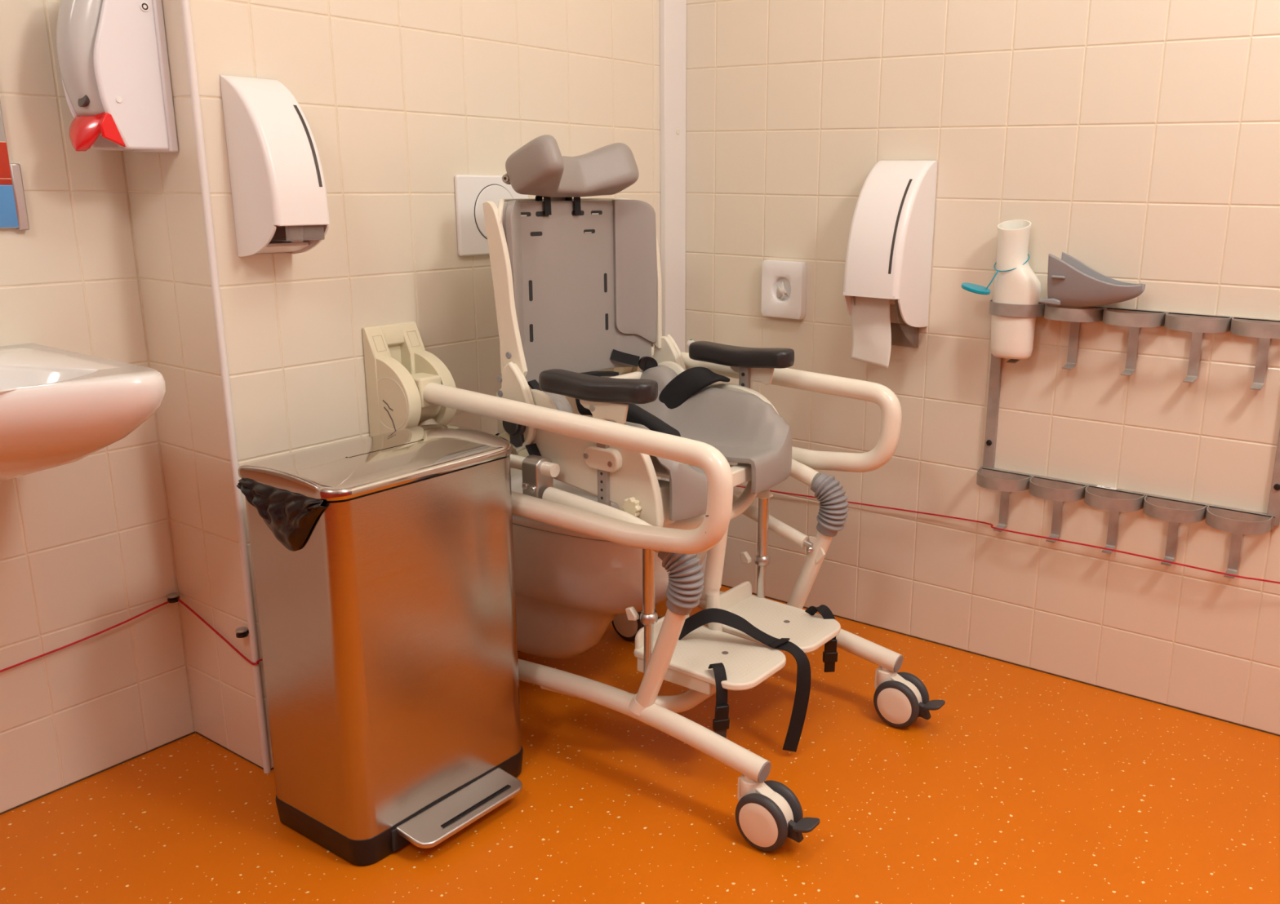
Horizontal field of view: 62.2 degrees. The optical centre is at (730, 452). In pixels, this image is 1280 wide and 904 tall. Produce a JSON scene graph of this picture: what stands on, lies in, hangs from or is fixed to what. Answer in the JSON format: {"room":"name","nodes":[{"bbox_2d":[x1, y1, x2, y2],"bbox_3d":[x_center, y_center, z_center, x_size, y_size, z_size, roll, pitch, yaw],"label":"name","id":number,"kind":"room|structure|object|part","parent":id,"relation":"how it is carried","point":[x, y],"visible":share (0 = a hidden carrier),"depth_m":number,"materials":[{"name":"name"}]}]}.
{"room":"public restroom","nodes":[
{"label":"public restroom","id":0,"kind":"room"},
{"bbox_2d":[0,0,195,815],"bbox_3d":[-1.553,-0.476,1.079,0.001,2.500,1.789,10,17,33],"label":"wall","id":1,"kind":"structure","parent":0,"point":[86,549],"depth_m":1.84,"materials":[{"name":"tile"}]},
{"bbox_2d":[0,101,29,230],"bbox_3d":[-1.380,-0.646,1.277,0.014,0.764,0.862,10,17,33],"label":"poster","id":2,"kind":"object","parent":1,"relation":"attached to","point":[13,210],"visible":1,"depth_m":1.68,"materials":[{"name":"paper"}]},
{"bbox_3d":[-1.383,-0.646,1.270,0.006,0.760,0.848,10,17,33],"label":"glass","id":3,"kind":"part","parent":2,"relation":"part of","materials":[{"name":"clear glass"}]},
{"bbox_2d":[0,343,166,481],"bbox_3d":[-1.159,-0.002,1.398,0.442,0.170,0.651,10,17,33],"label":"washbasin","id":4,"kind":"object","parent":1,"relation":"attached to","point":[59,407],"visible":1,"depth_m":1.47,"materials":[{"name":"white ceramic"}]},
{"bbox_2d":[166,592,178,603],"bbox_3d":[-1.059,0.276,2.007,0.022,0.014,0.021,10,17,33],"label":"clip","id":5,"kind":"object","parent":1,"relation":"attached to","point":[172,597],"visible":1,"depth_m":2.00,"materials":[{"name":"black plastic"}]},
{"bbox_2d":[0,485,1279,672],"bbox_3d":[0.301,0.403,1.979,4.301,0.304,1.872,0,14,-2],"label":"pull cord","id":6,"kind":"object","parent":5,"relation":"attached to","point":[991,525],"visible":0.65,"depth_m":2.10,"materials":[{"name":"red fabric"}]},
{"bbox_2d":[123,0,263,769],"bbox_3d":[-0.946,-0.633,1.723,0.253,2.500,0.001,10,17,33],"label":"wall","id":7,"kind":"structure","parent":0,"point":[164,188],"depth_m":1.87,"materials":[{"name":"tile"}]},
{"bbox_2d":[56,0,178,152],"bbox_3d":[-0.986,-0.612,1.674,0.128,0.263,0.130,10,17,33],"label":"soap dispenser","id":8,"kind":"object","parent":7,"relation":"attached to","point":[113,55],"visible":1,"depth_m":1.64,"materials":[{"name":"white plastic"}]},
{"bbox_3d":[-1.014,-0.505,1.663,0.104,0.060,0.038,10,17,33],"label":"lever","id":9,"kind":"part","parent":8,"relation":"part of","materials":[{"name":"red plastic"}]},
{"bbox_3d":[-0.953,-0.624,1.721,0.128,0.260,0.014,10,17,33],"label":"plate","id":10,"kind":"part","parent":8,"relation":"part of","materials":[{"name":"white plastic"}]},
{"bbox_2d":[189,0,661,770],"bbox_3d":[-0.485,-0.740,2.163,0.001,2.500,1.277,10,17,33],"label":"wall","id":11,"kind":"structure","parent":0,"point":[398,100],"depth_m":1.99,"materials":[{"name":"tile"}]},
{"bbox_2d":[180,0,271,773],"bbox_3d":[-0.845,-0.615,1.657,0.012,2.500,0.012,10,17,33],"label":"trim","id":12,"kind":"structure","parent":11,"relation":"attached to","point":[185,7],"depth_m":1.77,"materials":[{"name":"white paint"}]},
{"bbox_2d":[235,626,248,638],"bbox_3d":[-0.875,0.323,1.893,0.021,0.014,0.022,10,17,33],"label":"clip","id":13,"kind":"object","parent":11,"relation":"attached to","point":[241,633],"visible":1,"depth_m":1.89,"materials":[{"name":"black plastic"}]},
{"bbox_2d":[219,75,329,257],"bbox_3d":[-0.743,-0.468,1.738,0.120,0.288,0.101,10,17,33],"label":"dispenser","id":14,"kind":"object","parent":11,"relation":"attached to","point":[280,205],"visible":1,"depth_m":1.71,"materials":[{"name":"white plastic"}]},
{"bbox_3d":[-0.743,-0.463,1.740,0.120,0.273,0.091,10,17,33],"label":"plate","id":15,"kind":"part","parent":14,"relation":"part of","materials":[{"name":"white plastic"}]},
{"bbox_2d":[454,174,528,256],"bbox_3d":[-0.492,-0.495,2.206,0.014,0.161,0.198,10,17,33],"label":"flush plate","id":16,"kind":"object","parent":11,"relation":"attached to","point":[471,191],"visible":0.48,"depth_m":2.16,"materials":[{"name":"white plastic"}]},
{"bbox_2d":[362,321,733,555],"bbox_3d":[-0.326,-0.031,1.851,0.816,0.318,0.120,10,17,33],"label":"grab bar","id":17,"kind":"object","parent":11,"relation":"attached to","point":[408,386],"visible":0.74,"depth_m":1.84,"materials":[{"name":"beige plastic"}]},
{"bbox_2d":[511,474,706,659],"bbox_3d":[-0.283,0.270,2.246,0.545,0.389,0.350,10,17,33],"label":"toilet","id":18,"kind":"object","parent":11,"relation":"attached to","point":[571,586],"visible":0.36,"depth_m":2.11,"materials":[{"name":"white ceramic"}]},
{"bbox_3d":[-0.265,0.113,2.194,0.504,0.020,0.350,10,17,33],"label":"toilet seat","id":19,"kind":"part","parent":18,"relation":"part of","materials":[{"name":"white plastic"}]},
{"bbox_3d":[-0.264,0.093,2.188,0.496,0.018,0.348,10,17,33],"label":"toilet lid","id":20,"kind":"part","parent":18,"relation":"part of","materials":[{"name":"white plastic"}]},
{"bbox_2d":[659,0,686,481],"bbox_3d":[-0.141,-0.855,2.629,0.018,2.500,0.087,10,17,33],"label":"trim","id":21,"kind":"structure","parent":11,"relation":"attached to","point":[673,13],"depth_m":2.65,"materials":[{"name":"white paint"}]},
{"bbox_2d":[598,347,902,472],"bbox_3d":[0.003,-0.147,2.311,0.816,0.312,0.120,10,17,33],"label":"grab bar","id":22,"kind":"object","parent":11,"relation":"attached to","point":[887,401],"visible":0.26,"depth_m":2.15,"materials":[{"name":"beige plastic"}]},
{"bbox_2d":[0,586,1279,903],"bbox_3d":[0.126,0.885,1.015,3.445,0.060,3.250,10,17,33],"label":"floor","id":23,"kind":"structure","parent":0,"point":[1027,786],"depth_m":1.85,"materials":[{"name":"orange plastic"}]},
{"bbox_2d":[238,424,523,866],"bbox_3d":[-0.547,0.310,1.800,0.318,0.646,0.379,10,17,33],"label":"pedal bin","id":24,"kind":"object","parent":23,"relation":"on","point":[388,638],"visible":0.98,"depth_m":1.70,"materials":[{"name":"silver metal"}]},
{"bbox_2d":[235,477,326,551],"bbox_3d":[-0.683,0.104,1.597,0.217,0.098,0.022,10,17,33],"label":"liner","id":25,"kind":"object","parent":24,"relation":"hanging from","point":[291,517],"visible":1,"depth_m":1.58,"materials":[{"name":"black plastic"}]},
{"bbox_3d":[-0.571,0.005,1.742,0.249,0.027,0.379,10,17,33],"label":"lid","id":26,"kind":"part","parent":24,"relation":"part of","materials":[{"name":"silver metal"}]},
{"bbox_2d":[686,339,706,586],"bbox_3d":[-0.104,0.049,2.756,0.104,0.688,0.104,10,17,33],"label":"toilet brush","id":27,"kind":"object","parent":23,"relation":"on","point":[689,342],"visible":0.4,"depth_m":2.78,"materials":[{"name":"white plastic"}]},
{"bbox_3d":[-0.102,-0.096,2.719,0.024,0.388,0.024,10,17,33],"label":"handle","id":28,"kind":"part","parent":27,"relation":"part of","materials":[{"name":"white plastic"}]},
{"bbox_2d":[482,134,945,852],"bbox_3d":[-0.066,-0.003,2.024,0.864,1.155,0.573,10,17,33],"label":"chair","id":29,"kind":"object","parent":23,"relation":"on","point":[577,284],"visible":0.88,"depth_m":2.03,"materials":[{"name":"grey plastic"}]},
{"bbox_3d":[-0.400,-0.044,1.950,0.052,0.071,0.022,10,17,33],"label":"tilt knob","id":30,"kind":"part","parent":29,"relation":"part of","materials":[{"name":"black plastic"}]},
{"bbox_3d":[-0.397,-0.084,1.957,0.093,0.161,0.014,10,17,33],"label":"hinge arm","id":31,"kind":"part","parent":29,"relation":"part of","materials":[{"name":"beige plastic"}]},
{"bbox_3d":[-0.427,0.012,1.969,0.275,0.025,0.025,10,17,33],"label":"seat rail","id":32,"kind":"part","parent":29,"relation":"part of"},
{"bbox_3d":[-0.311,-0.323,2.119,0.062,0.352,0.420,10,17,33],"label":"backrest","id":33,"kind":"part","parent":29,"relation":"part of","materials":[{"name":"grey plastic"}]},
{"bbox_3d":[-0.223,0.024,1.865,0.022,0.236,0.012,10,17,33],"label":"armrest post","id":34,"kind":"part","parent":29,"relation":"part of","materials":[{"name":"grey metal"}]},
{"bbox_3d":[-0.172,0.097,1.842,0.037,0.037,0.012,10,17,33],"label":"star knob","id":35,"kind":"part","parent":29,"relation":"part of","materials":[{"name":"beige plastic"}]},
{"bbox_3d":[-0.179,0.296,1.930,0.024,0.025,0.012,10,17,33],"label":"lever","id":36,"kind":"part","parent":29,"relation":"part of","materials":[{"name":"white plastic"}]},
{"bbox_3d":[-0.146,0.209,1.896,0.023,0.192,0.022,10,17,33],"label":"footrest post","id":37,"kind":"part","parent":29,"relation":"part of","materials":[{"name":"silver metal"}]},
{"bbox_3d":[-0.122,0.360,1.838,0.120,0.240,0.035,10,17,33],"label":"leg","id":38,"kind":"part","parent":29,"relation":"part of","materials":[{"name":"white metal"}]},
{"bbox_3d":[-0.133,-0.036,2.064,0.410,0.196,0.396,10,17,33],"label":"seat","id":39,"kind":"part","parent":29,"relation":"part of","materials":[{"name":"grey plastic"}]},
{"bbox_3d":[-0.140,-0.173,2.317,0.093,0.161,0.014,10,17,33],"label":"hinge arm","id":40,"kind":"part","parent":29,"relation":"part of","materials":[{"name":"beige plastic"}]},
{"bbox_3d":[-0.029,0.288,2.069,0.051,0.315,0.035,10,17,33],"label":"post","id":41,"kind":"part","parent":29,"relation":"part of","materials":[{"name":"white metal"}]},
{"bbox_3d":[0.029,-0.063,2.219,0.022,0.236,0.012,10,17,33],"label":"armrest post","id":42,"kind":"part","parent":29,"relation":"part of","materials":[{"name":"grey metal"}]},
{"bbox_3d":[0.032,0.223,2.228,0.024,0.025,0.012,10,17,33],"label":"lever","id":43,"kind":"part","parent":29,"relation":"part of","materials":[{"name":"white plastic"}]},
{"bbox_2d":[744,776,753,781],"bbox_3d":[0.036,0.535,1.768,0.032,0.030,0.032,10,17,33],"label":"socket","id":44,"kind":"object","parent":29,"relation":"attached to","point":[746,778],"depth_m":1.76,"materials":[{"name":"beige plastic"}]},
{"bbox_3d":[0.069,0.135,2.199,0.023,0.192,0.022,10,17,33],"label":"footrest post","id":45,"kind":"part","parent":29,"relation":"part of","materials":[{"name":"silver metal"}]},
{"bbox_2d":[755,488,773,499],"bbox_3d":[0.070,0.065,2.178,0.048,0.061,0.030,10,17,33],"label":"socket","id":46,"kind":"object","parent":29,"relation":"attached to","point":[766,494],"depth_m":2.17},
{"bbox_3d":[0.163,0.196,2.191,0.025,0.024,0.020,10,17,33],"label":"spring rod","id":47,"kind":"part","parent":29,"relation":"part of","materials":[{"name":"silver metal"}]},
{"bbox_3d":[0.165,0.260,2.240,0.120,0.240,0.035,10,17,33],"label":"leg","id":48,"kind":"part","parent":29,"relation":"part of","materials":[{"name":"white metal"}]},
{"bbox_2d":[880,666,890,671],"bbox_3d":[0.323,0.435,2.171,0.032,0.030,0.032,10,17,33],"label":"socket","id":49,"kind":"object","parent":29,"relation":"attached to","point":[882,668],"depth_m":2.16,"materials":[{"name":"beige plastic"}]},
{"bbox_2d":[685,0,1279,737],"bbox_3d":[1.111,-0.637,1.848,3.008,2.500,0.001,10,17,33],"label":"wall","id":50,"kind":"structure","parent":0,"point":[1138,141],"depth_m":2.28,"materials":[{"name":"tile"}]},
{"bbox_2d":[760,259,807,319],"bbox_3d":[0.131,-0.399,2.588,0.116,0.137,0.024,10,17,33],"label":"dispenser","id":51,"kind":"object","parent":50,"relation":"attached to","point":[793,274],"visible":1,"depth_m":2.58,"materials":[{"name":"white plastic"}]},
{"bbox_2d":[776,281,789,300],"bbox_3d":[0.129,-0.393,2.581,0.048,0.048,0.011,15,20,43],"label":"paper bag","id":52,"kind":"object","parent":51,"relation":"in","point":[780,291],"visible":1,"depth_m":2.58,"materials":[{"name":"white paper"}]},
{"bbox_2d":[843,160,937,327],"bbox_3d":[0.348,-0.432,2.335,0.136,0.415,0.168,10,17,33],"label":"dispenser","id":53,"kind":"object","parent":50,"relation":"attached to","point":[889,251],"visible":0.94,"depth_m":2.29,"materials":[{"name":"white plastic"}]},
{"bbox_2d":[850,296,898,368],"bbox_3d":[0.340,-0.319,2.380,0.106,0.240,0.107,10,17,33],"label":"toilet paper","id":54,"kind":"object","parent":53,"relation":"hanging from","point":[870,319],"visible":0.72,"depth_m":2.35,"materials":[{"name":"white paper"}]},
{"bbox_3d":[0.395,-0.469,2.394,0.126,0.355,0.005,10,17,33],"label":"plate","id":55,"kind":"part","parent":53,"relation":"part of","materials":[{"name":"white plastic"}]},
{"bbox_2d":[976,252,1279,579],"bbox_3d":[0.795,-0.083,2.139,0.610,0.618,0.110,10,17,33],"label":"rack","id":56,"kind":"object","parent":50,"relation":"attached to","point":[1237,522],"depth_m":2.13,"materials":[{"name":"grey metal"}]},
{"bbox_2d":[960,219,1040,359],"bbox_3d":[0.568,-0.343,2.225,0.164,0.285,0.084,2,14,4],"label":"bottle","id":57,"kind":"object","parent":56,"relation":"in","point":[1015,282],"visible":0.98,"depth_m":2.20,"materials":[{"name":"white plastic"}]},
{"bbox_3d":[0.727,-0.342,2.114,0.196,0.105,0.095,10,17,33],"label":"splash guard","id":58,"kind":"part","parent":56,"relation":"part of","materials":[{"name":"grey plastic"}]},
{"bbox_3d":[0.816,0.091,2.227,0.601,0.026,0.016,10,17,33],"label":"rail","id":59,"kind":"part","parent":56,"relation":"part of","materials":[{"name":"grey metal"}]},
{"bbox_3d":[0.821,-0.275,2.133,0.601,0.026,0.016,10,17,33],"label":"rail","id":60,"kind":"part","parent":56,"relation":"part of","materials":[{"name":"grey metal"}]}
]}

